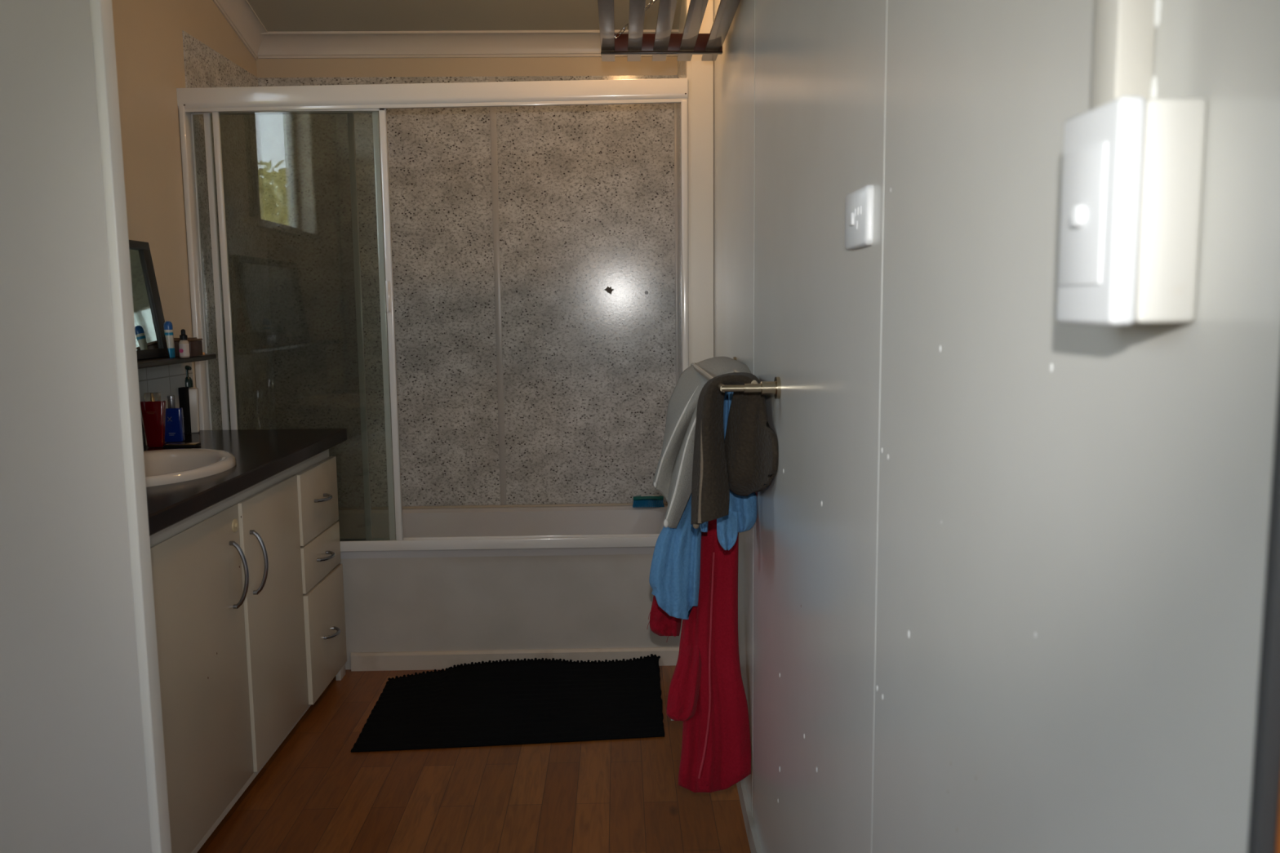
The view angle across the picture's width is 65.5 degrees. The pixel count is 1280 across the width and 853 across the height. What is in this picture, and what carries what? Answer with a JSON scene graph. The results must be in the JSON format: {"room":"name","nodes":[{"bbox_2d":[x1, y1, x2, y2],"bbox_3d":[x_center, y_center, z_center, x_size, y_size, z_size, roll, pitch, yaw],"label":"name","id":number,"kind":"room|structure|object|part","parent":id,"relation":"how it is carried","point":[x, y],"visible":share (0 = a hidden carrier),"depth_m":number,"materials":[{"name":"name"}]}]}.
{"room":"bathroom","nodes":[
{"label":"bathroom","id":0,"kind":"room"},
{"bbox_2d":[0,0,171,852],"bbox_3d":[-1.111,-0.613,1.431,0.680,3.400,0.037,-1,7,-1],"label":"wall partition","id":1,"kind":"structure","parent":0,"point":[82,762],"depth_m":1.50,"materials":[{"name":"grey paint"}]},
{"bbox_2d":[111,0,276,445],"bbox_3d":[-1.537,-0.760,2.697,0.125,3.400,3.200,-1,7,-1],"label":"wall","id":2,"kind":"structure","parent":0,"point":[162,46],"depth_m":3.32,"materials":[{"name":"beige paint"}]},
{"bbox_2d":[128,240,168,359],"bbox_3d":[-1.432,-0.338,2.636,0.064,0.339,0.676,-1,7,-1],"label":"mirror","id":3,"kind":"object","parent":2,"relation":"attached to","point":[148,317],"visible":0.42,"depth_m":2.89,"materials":[{"name":"black mirror"}]},
{"bbox_3d":[-1.435,-0.338,2.636,0.048,0.292,0.586,-1,7,-1],"label":"glass","id":4,"kind":"part","parent":3,"relation":"part of","materials":[{"name":"white mirror"}]},
{"bbox_2d":[137,353,216,368],"bbox_3d":[-1.405,-0.159,2.640,0.129,0.017,1.140,-1,7,-1],"label":"wall shelf","id":5,"kind":"object","parent":2,"relation":"attached to","point":[157,362],"visible":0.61,"depth_m":2.87,"materials":[{"name":"black wood"}]},
{"bbox_2d":[163,320,175,357],"bbox_3d":[-1.381,-0.256,2.921,0.025,0.106,0.032,-1,7,-1],"label":"deodorant","id":6,"kind":"object","parent":5,"relation":"on","point":[168,327],"visible":1,"depth_m":2.91,"materials":[{"name":"blue"}]},
{"bbox_2d":[164,337,202,356],"bbox_3d":[-1.405,-0.240,3.006,0.136,0.055,0.089,-1,7,-1],"label":"trinket box","id":7,"kind":"object","parent":5,"relation":"on","point":[195,344],"visible":0.48,"depth_m":2.98,"materials":[{"name":"brown wood"}]},
{"bbox_3d":[-1.405,-0.263,3.003,0.136,0.010,0.089,-1,7,-1],"label":"lid","id":8,"kind":"part","parent":7,"relation":"part of","materials":[{"name":"brown wood"}]},
{"bbox_2d":[178,328,190,357],"bbox_3d":[-1.334,-0.243,2.913,0.028,0.083,0.029,-1,7,-1],"label":"dropper bottle","id":9,"kind":"object","parent":5,"relation":"on","point":[184,344],"visible":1,"depth_m":2.90,"materials":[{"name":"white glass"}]},
{"bbox_3d":[-1.334,-0.228,2.916,0.028,0.052,0.028,-1,7,-1],"label":"bottle glass","id":10,"kind":"part","parent":9,"relation":"part of","materials":[{"name":"beige"}]},
{"bbox_3d":[-1.494,-0.460,3.700,0.004,1.765,0.680,-1,7,-1],"label":"laminate panel","id":11,"kind":"part","parent":2,"relation":"part of","materials":[{"name":"grey laminate"}]},
{"bbox_2d":[212,0,270,60],"bbox_3d":[-1.450,-1.488,2.657,0.076,0.392,2.490,-1,7,-1],"label":"crown molding","id":12,"kind":"structure","parent":2,"relation":"attached to","point":[240,15],"depth_m":3.72,"materials":[{"name":"grey paint"}]},
{"bbox_2d":[247,0,681,31],"bbox_3d":[0.314,-1.344,0.803,3.805,0.424,6.500,-1,7,-1],"label":"ceiling","id":13,"kind":"structure","parent":0,"point":[275,15],"depth_m":3.75,"materials":[{"name":"paint"}]},
{"bbox_2d":[256,56,678,507],"bbox_3d":[-0.666,-0.732,4.073,2.050,3.000,0.112,-1,7,-1],"label":"wall","id":14,"kind":"structure","parent":0,"point":[535,251],"depth_m":4.04,"materials":[{"name":"grey stone"}]},
{"bbox_3d":[-1.044,-0.506,4.045,0.909,1.765,0.005,-1,7,-1],"label":"laminate panel","id":15,"kind":"part","parent":14,"relation":"part of","materials":[{"name":"grey laminate"}]},
{"bbox_2d":[257,29,678,58],"bbox_3d":[-0.650,-1.508,3.897,1.705,0.106,0.076,-1,7,-1],"label":"crown molding","id":16,"kind":"structure","parent":14,"relation":"attached to","point":[446,43],"depth_m":3.91,"materials":[{"name":"grey paint"}]},
{"bbox_3d":[-0.203,-0.517,4.061,0.724,1.765,0.005,-1,7,-1],"label":"laminate panel","id":17,"kind":"part","parent":14,"relation":"part of","materials":[{"name":"grey laminate"}]},
{"bbox_2d":[197,665,751,852],"bbox_3d":[0.323,1.137,1.200,3.735,0.050,6.700,-1,7,-1],"label":"floor","id":18,"kind":"structure","parent":0,"point":[313,794],"depth_m":2.56,"materials":[{"name":"brown wood"}]},
{"bbox_2d":[149,448,346,852],"bbox_3d":[-1.208,0.551,2.590,0.493,0.816,1.623,-1,7,-1],"label":"vanity cabinet","id":19,"kind":"object","parent":18,"relation":"on","point":[248,587],"visible":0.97,"depth_m":2.54,"materials":[{"name":"beige wood"}]},
{"bbox_3d":[-1.013,0.590,2.270,0.003,0.721,0.611,-1,7,-1],"label":"door","id":20,"kind":"part","parent":19,"relation":"part of","materials":[{"name":"beige laminate"}]},
{"bbox_3d":[-0.998,0.370,2.485,0.043,0.173,0.012,-1,7,-1],"label":"handle","id":21,"kind":"part","parent":19,"relation":"part of","materials":[{"name":"silver metal"}]},
{"bbox_2d":[146,428,346,536],"bbox_3d":[-1.214,0.124,2.548,0.492,0.041,1.601,-1,7,-1],"label":"countertop","id":22,"kind":"structure","parent":19,"relation":"on","point":[260,455],"depth_m":2.65,"materials":[{"name":"laminate"}]},
{"bbox_2d":[141,418,146,450],"bbox_3d":[-1.441,-0.034,2.822,0.065,0.211,0.036,-1,7,-1],"label":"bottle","id":23,"kind":"object","parent":22,"relation":"on","point":[143,429],"visible":0.05,"depth_m":2.83,"materials":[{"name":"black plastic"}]},
{"bbox_2d":[140,392,165,447],"bbox_3d":[-1.421,-0.019,2.913,0.064,0.160,0.035,-1,7,-7],"label":"perfume bottle","id":24,"kind":"object","parent":22,"relation":"on","point":[153,408],"visible":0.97,"depth_m":2.90,"materials":[{"name":"red glass"}]},
{"bbox_2d":[164,395,184,442],"bbox_3d":[-1.422,-0.024,3.033,0.054,0.141,0.030,-2,7,-8],"label":"perfume bottle","id":25,"kind":"object","parent":22,"relation":"on","point":[174,428],"visible":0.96,"depth_m":3.02,"materials":[{"name":"blue glass"}]},
{"bbox_2d":[163,442,200,448],"bbox_3d":[-1.344,0.055,2.925,0.091,0.009,0.045,-1,7,-1],"label":"case","id":26,"kind":"object","parent":22,"relation":"on","point":[175,444],"visible":1,"depth_m":2.90,"materials":[{"name":"black plastic"}]},
{"bbox_3d":[-1.344,0.051,2.924,0.089,0.002,0.043,-1,7,-1],"label":"lid","id":27,"kind":"part","parent":26,"relation":"part of","materials":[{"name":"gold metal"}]},
{"bbox_2d":[177,386,191,435],"bbox_3d":[-1.482,-0.050,3.207,0.050,0.152,0.051,-1,7,-1],"label":"box","id":28,"kind":"object","parent":22,"relation":"on","point":[184,396],"visible":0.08,"depth_m":3.20,"materials":[{"name":"black"}]},
{"bbox_2d":[143,448,236,487],"bbox_3d":[-1.238,0.174,2.487,0.416,0.166,0.544,-1,7,-1],"label":"basin","id":29,"kind":"object","parent":22,"relation":"in","point":[165,466],"visible":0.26,"depth_m":2.67,"materials":[{"name":"beige ceramic"}]},
{"bbox_2d":[185,365,199,432],"bbox_3d":[-1.471,-0.090,3.257,0.054,0.220,0.051,-3,7,-21],"label":"pump bottle","id":30,"kind":"object","parent":22,"relation":"on","point":[193,393],"visible":0.72,"depth_m":3.24,"materials":[{"name":"beige plastic"}]},
{"bbox_3d":[-0.992,0.355,2.600,0.043,0.172,0.012,-1,7,-1],"label":"handle","id":31,"kind":"part","parent":19,"relation":"part of","materials":[{"name":"silver metal"}]},
{"bbox_3d":[-1.020,0.527,2.795,0.011,0.721,0.438,-1,7,-1],"label":"door","id":32,"kind":"part","parent":19,"relation":"part of","materials":[{"name":"beige laminate"}]},
{"bbox_3d":[-1.028,0.230,3.176,0.019,0.218,0.383,-1,7,-1],"label":"drawer","id":33,"kind":"part","parent":19,"relation":"part of","materials":[{"name":"beige laminate"}]},
{"bbox_3d":[-1.026,0.415,3.198,0.019,0.143,0.383,-1,7,-1],"label":"drawer","id":34,"kind":"part","parent":19,"relation":"part of","materials":[{"name":"beige laminate"}]},
{"bbox_3d":[-0.996,0.226,3.154,0.039,0.011,0.106,-1,7,-1],"label":"handle","id":35,"kind":"part","parent":19,"relation":"part of","materials":[{"name":"silver metal"}]},
{"bbox_3d":[-1.021,0.662,3.228,0.024,0.345,0.383,-1,7,-1],"label":"drawer","id":36,"kind":"part","parent":19,"relation":"part of","materials":[{"name":"beige laminate"}]},
{"bbox_3d":[-0.994,0.413,3.175,0.039,0.011,0.106,-1,7,-1],"label":"handle","id":37,"kind":"part","parent":19,"relation":"part of","materials":[{"name":"silver metal"}]},
{"bbox_3d":[-0.992,0.668,3.224,0.039,0.011,0.106,-1,7,-1],"label":"handle","id":38,"kind":"part","parent":19,"relation":"part of","materials":[{"name":"silver metal"}]},
{"bbox_2d":[351,653,664,752],"bbox_3d":[-0.377,0.860,3.172,0.955,0.048,0.672,-1,7,-1],"label":"bath mat","id":39,"kind":"object","parent":18,"relation":"on","point":[529,701],"visible":1,"depth_m":3.14,"materials":[{"name":"black fabric"}]},
{"bbox_2d":[336,502,682,669],"bbox_3d":[-0.654,0.587,3.819,1.649,0.440,0.704,-1,7,-1],"label":"bathtub","id":40,"kind":"object","parent":18,"relation":"on","point":[573,597],"visible":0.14,"depth_m":3.48,"materials":[{"name":"white ceramic"}]},
{"bbox_2d":[176,78,688,551],"bbox_3d":[-0.662,-0.355,3.351,1.650,1.558,0.075,-1,7,-1],"label":"shower door frame","id":41,"kind":"structure","parent":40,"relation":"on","point":[348,100],"depth_m":3.29,"materials":[{"name":"white metal"}]},
{"bbox_3d":[-1.211,-0.315,3.368,0.547,1.463,0.014,-1,7,-1],"label":"sliding door","id":42,"kind":"part","parent":41,"relation":"part of","materials":[{"name":"white"}]},
{"bbox_3d":[-1.135,-0.314,3.350,0.568,1.463,0.014,-1,7,-1],"label":"sliding door","id":43,"kind":"part","parent":41,"relation":"part of","materials":[{"name":"white"}]},
{"bbox_3d":[-1.103,-0.312,3.331,0.559,1.463,0.014,-1,7,-1],"label":"sliding door","id":44,"kind":"part","parent":41,"relation":"part of","materials":[{"name":"white"}]},
{"bbox_3d":[-0.838,-0.432,3.310,0.012,0.104,0.016,-1,7,-1],"label":"door handle","id":45,"kind":"part","parent":41,"relation":"part of","materials":[{"name":"white metal"}]},
{"bbox_3d":[-0.670,-1.080,3.265,1.650,0.097,0.073,-1,7,-1],"label":"header rail","id":46,"kind":"part","parent":41,"relation":"part of","materials":[{"name":"white metal"}]},
{"bbox_2d":[336,504,667,559],"bbox_3d":[-0.654,0.552,3.814,1.649,0.356,0.704,-1,7,-1],"label":"tub","id":47,"kind":"object","parent":40,"relation":"in","point":[510,520],"depth_m":4.09,"materials":[{"name":"white ceramic"}]},
{"bbox_3d":[-0.649,0.648,3.482,1.642,0.399,0.018,-1,7,-1],"label":"apron panel","id":48,"kind":"part","parent":40,"relation":"part of","materials":[{"name":"paint"}]},
{"bbox_2d":[350,646,679,671],"bbox_3d":[-0.410,0.814,3.490,1.196,0.062,0.017,-1,7,-1],"label":"baseboard","id":49,"kind":"structure","parent":40,"relation":"attached to","point":[394,660],"depth_m":3.48,"materials":[{"name":"paint"}]},
{"bbox_2d":[632,494,664,507],"bbox_3d":[0.035,0.306,4.112,0.130,0.048,0.052,-1,7,-1],"label":"brush","id":50,"kind":"object","parent":40,"relation":"on","point":[638,500],"visible":1,"depth_m":4.09,"materials":[{"name":"teal plastic"}]},
{"bbox_3d":[0.034,0.294,4.111,0.125,0.024,0.052,-1,7,-1],"label":"handle","id":51,"kind":"part","parent":50,"relation":"part of","materials":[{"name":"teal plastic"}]},
{"bbox_2d":[676,0,715,378],"bbox_3d":[0.258,-0.701,3.726,0.216,3.000,0.846,-1,7,-1],"label":"wall","id":52,"kind":"structure","parent":0,"point":[700,74],"depth_m":3.30,"materials":[{"name":"beige paint"}]},
{"bbox_3d":[0.165,-0.481,3.734,0.004,1.765,0.680,-1,7,-1],"label":"laminate panel","id":53,"kind":"part","parent":52,"relation":"part of","materials":[{"name":"grey laminate"}]},
{"bbox_2d":[714,0,1279,852],"bbox_3d":[0.329,-0.678,1.851,0.151,3.400,2.928,-1,7,-1],"label":"wall","id":54,"kind":"structure","parent":0,"point":[1002,563],"depth_m":0.82,"materials":[{"name":"paint"}]},
{"bbox_2d":[597,0,740,61],"bbox_3d":[0.074,-1.194,2.352,0.355,0.378,1.150,-1,7,-1],"label":"rack","id":55,"kind":"object","parent":54,"relation":"attached to","point":[635,43],"visible":1,"depth_m":2.67,"materials":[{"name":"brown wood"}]},
{"bbox_3d":[0.084,-1.240,2.800,0.315,0.286,0.011,-1,7,-1],"label":"chain","id":56,"kind":"part","parent":55,"relation":"part of","materials":[{"name":"silver metal"}]},
{"bbox_3d":[0.062,-1.091,2.833,0.344,0.048,0.019,-1,7,-1],"label":"rail","id":57,"kind":"part","parent":55,"relation":"part of","materials":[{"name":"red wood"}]},
{"bbox_3d":[0.233,-1.036,2.317,0.022,0.042,1.036,-1,7,-1],"label":"rail","id":58,"kind":"part","parent":55,"relation":"part of","materials":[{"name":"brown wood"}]},
{"bbox_2d":[690,356,781,399],"bbox_3d":[0.202,-0.117,2.247,0.120,0.042,0.803,-1,7,-1],"label":"towel rail","id":59,"kind":"object","parent":54,"relation":"attached to","point":[774,387],"visible":0.56,"depth_m":1.86,"materials":[{"name":"silver metal"}]},
{"bbox_2d":[647,519,751,792],"bbox_3d":[0.143,0.364,2.414,0.209,0.966,0.347,-2,7,-9],"label":"towel","id":60,"kind":"object","parent":59,"relation":"hanging from","point":[707,693],"visible":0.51,"depth_m":2.34,"materials":[{"name":"red fabric"}]},
{"bbox_2d":[652,356,751,528],"bbox_3d":[0.170,0.033,2.405,0.279,0.386,0.365,-1,7,-1],"label":"towel","id":61,"kind":"object","parent":59,"relation":"hanging from","point":[673,478],"visible":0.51,"depth_m":2.38,"materials":[{"name":"grey fabric"}]},
{"bbox_2d":[648,391,757,619],"bbox_3d":[0.146,0.161,2.374,0.254,0.599,0.465,-1,7,-1],"label":"towel","id":62,"kind":"object","parent":59,"relation":"hanging from","point":[675,567],"visible":0.57,"depth_m":2.34,"materials":[{"name":"blue fabric"}]},
{"bbox_2d":[690,372,778,528],"bbox_3d":[0.180,0.052,2.027,0.163,0.326,0.289,-1,7,-1],"label":"towel","id":63,"kind":"object","parent":59,"relation":"hanging from","point":[744,463],"visible":0.91,"depth_m":1.97,"materials":[{"name":"grey fabric"}]},
{"bbox_2d":[736,779,761,852],"bbox_3d":[0.271,0.984,2.043,0.025,0.055,2.918,-1,7,-1],"label":"baseboard","id":64,"kind":"structure","parent":54,"relation":"attached to","point":[754,846],"depth_m":2.36,"materials":[{"name":"grey"}]},
{"bbox_2d":[844,184,874,249],"bbox_3d":[0.266,-0.255,1.221,0.013,0.071,0.111,-1,7,-1],"label":"light switch","id":65,"kind":"object","parent":54,"relation":"attached to","point":[859,203],"visible":1,"depth_m":1.20,"materials":[{"name":"grey plastic"}]},
{"bbox_2d":[1091,0,1160,109],"bbox_3d":[0.270,-0.803,0.495,0.024,1.268,0.033,-1,7,-1],"label":"conduit","id":66,"kind":"object","parent":54,"relation":"attached to","point":[1124,37],"visible":0.84,"depth_m":0.55,"materials":[{"name":"grey plastic"}]},
{"bbox_2d":[1056,96,1206,325],"bbox_3d":[0.262,-0.114,0.542,0.052,0.116,0.067,-1,7,-1],"label":"switch box","id":67,"kind":"object","parent":54,"relation":"attached to","point":[1132,170],"visible":1,"depth_m":0.51,"materials":[{"name":"white plastic"}]},
{"bbox_3d":[0.249,-0.114,0.542,0.014,0.116,0.067,-1,7,-1],"label":"plate","id":68,"kind":"part","parent":67,"relation":"part of","materials":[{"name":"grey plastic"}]},
{"bbox_2d":[1247,366,1279,852],"bbox_3d":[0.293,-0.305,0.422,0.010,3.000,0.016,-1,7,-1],"label":"doorway","id":69,"kind":"structure","parent":54,"relation":"in","point":[1265,789],"depth_m":0.47,"materials":[{"name":"grey"}]},
{"bbox_2d":[1275,794,1279,852],"bbox_3d":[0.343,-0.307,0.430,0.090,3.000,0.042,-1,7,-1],"label":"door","id":70,"kind":"structure","parent":54,"relation":"in","point":[1277,842],"depth_m":0.47,"materials":[{"name":"brown wood"}]}
]}

